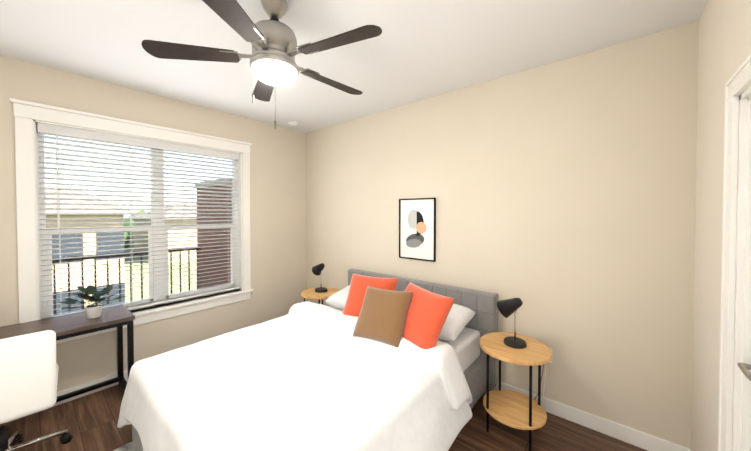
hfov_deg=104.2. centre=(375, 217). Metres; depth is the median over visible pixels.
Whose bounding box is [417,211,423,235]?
art
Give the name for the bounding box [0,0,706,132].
ceiling
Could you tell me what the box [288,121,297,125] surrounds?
smoke detector
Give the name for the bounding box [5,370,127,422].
baseboard
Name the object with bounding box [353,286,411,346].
pillow
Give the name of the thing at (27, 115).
window
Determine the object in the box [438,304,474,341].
pillow
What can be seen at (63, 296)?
building window
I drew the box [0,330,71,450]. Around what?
chair
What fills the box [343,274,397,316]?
pillow
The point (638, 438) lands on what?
baseboard
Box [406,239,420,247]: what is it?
art
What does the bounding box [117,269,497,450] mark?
bed
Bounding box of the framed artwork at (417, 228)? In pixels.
[399,198,435,261]
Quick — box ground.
[124,247,196,302]
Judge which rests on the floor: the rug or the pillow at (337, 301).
the rug
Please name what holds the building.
on the ground
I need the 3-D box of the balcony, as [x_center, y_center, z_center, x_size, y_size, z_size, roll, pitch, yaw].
[-3.206,0.627,2.672,1.079,2.200,3.840,1,1,40]
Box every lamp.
[312,263,326,292]
[497,298,526,348]
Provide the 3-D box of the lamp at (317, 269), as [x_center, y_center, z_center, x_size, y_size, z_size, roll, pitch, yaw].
[-0.673,0.713,3.529,0.199,0.337,0.150,1,1,40]
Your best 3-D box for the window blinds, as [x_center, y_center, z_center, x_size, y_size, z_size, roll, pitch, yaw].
[-2.153,0.052,2.916,0.089,1.615,1.580,1,1,40]
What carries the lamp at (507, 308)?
on the nightstand at (515, 409)
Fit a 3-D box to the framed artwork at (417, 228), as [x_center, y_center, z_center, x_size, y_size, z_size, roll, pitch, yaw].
[0.424,0.116,3.015,0.430,0.630,0.024,1,1,40]
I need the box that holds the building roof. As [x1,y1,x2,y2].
[45,186,134,212]
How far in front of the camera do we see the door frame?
1.13 m
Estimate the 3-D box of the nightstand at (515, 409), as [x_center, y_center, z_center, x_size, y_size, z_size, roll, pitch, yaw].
[0.987,1.212,2.086,0.464,0.610,0.464,1,1,40]
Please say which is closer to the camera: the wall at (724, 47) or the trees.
the wall at (724, 47)
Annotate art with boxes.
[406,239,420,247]
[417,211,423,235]
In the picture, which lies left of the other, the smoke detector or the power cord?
the smoke detector
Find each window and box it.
[10,98,253,343]
[52,232,124,315]
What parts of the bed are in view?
frame, mattress, headboard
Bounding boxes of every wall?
[0,55,305,391]
[306,21,698,448]
[691,0,750,450]
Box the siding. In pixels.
[46,215,124,309]
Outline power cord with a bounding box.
[534,348,551,403]
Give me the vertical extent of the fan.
0.719 m
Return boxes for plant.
[59,284,125,318]
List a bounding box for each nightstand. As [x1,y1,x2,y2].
[301,287,339,304]
[480,332,551,450]
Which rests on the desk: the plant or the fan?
the plant
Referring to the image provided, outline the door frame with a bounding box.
[718,54,750,450]
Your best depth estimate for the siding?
15.08 m
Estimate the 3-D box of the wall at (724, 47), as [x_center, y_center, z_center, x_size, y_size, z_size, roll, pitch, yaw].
[0.877,0.197,0.388,0.150,2.700,3.480,1,1,40]
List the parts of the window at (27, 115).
vinyl window trim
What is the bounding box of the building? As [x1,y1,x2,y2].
[132,203,196,262]
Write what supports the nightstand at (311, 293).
on the floor
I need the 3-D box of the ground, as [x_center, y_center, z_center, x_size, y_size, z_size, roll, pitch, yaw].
[-55.218,7.354,46.068,136.360,0.200,240.000,1,1,40]
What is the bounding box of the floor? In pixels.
[5,381,647,450]
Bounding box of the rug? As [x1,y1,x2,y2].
[113,441,137,450]
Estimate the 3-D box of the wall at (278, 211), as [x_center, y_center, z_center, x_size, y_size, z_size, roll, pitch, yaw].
[-2.176,0.152,2.937,0.150,2.700,3.480,1,1,40]
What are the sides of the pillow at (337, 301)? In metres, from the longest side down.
0.700 x 0.460 x 0.180 m
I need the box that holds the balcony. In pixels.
[52,177,231,313]
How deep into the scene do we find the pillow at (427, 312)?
1.99 m
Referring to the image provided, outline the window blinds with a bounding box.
[37,123,239,316]
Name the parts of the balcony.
rail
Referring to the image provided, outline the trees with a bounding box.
[124,210,145,248]
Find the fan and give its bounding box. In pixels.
[141,0,381,128]
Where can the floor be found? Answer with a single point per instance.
(89, 422)
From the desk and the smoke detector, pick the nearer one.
the desk
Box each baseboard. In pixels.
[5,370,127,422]
[494,381,690,450]
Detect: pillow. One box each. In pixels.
[325,285,349,309]
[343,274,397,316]
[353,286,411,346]
[402,282,453,348]
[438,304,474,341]
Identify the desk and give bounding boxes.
[0,304,134,401]
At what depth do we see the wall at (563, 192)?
2.20 m
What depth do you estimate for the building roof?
15.81 m

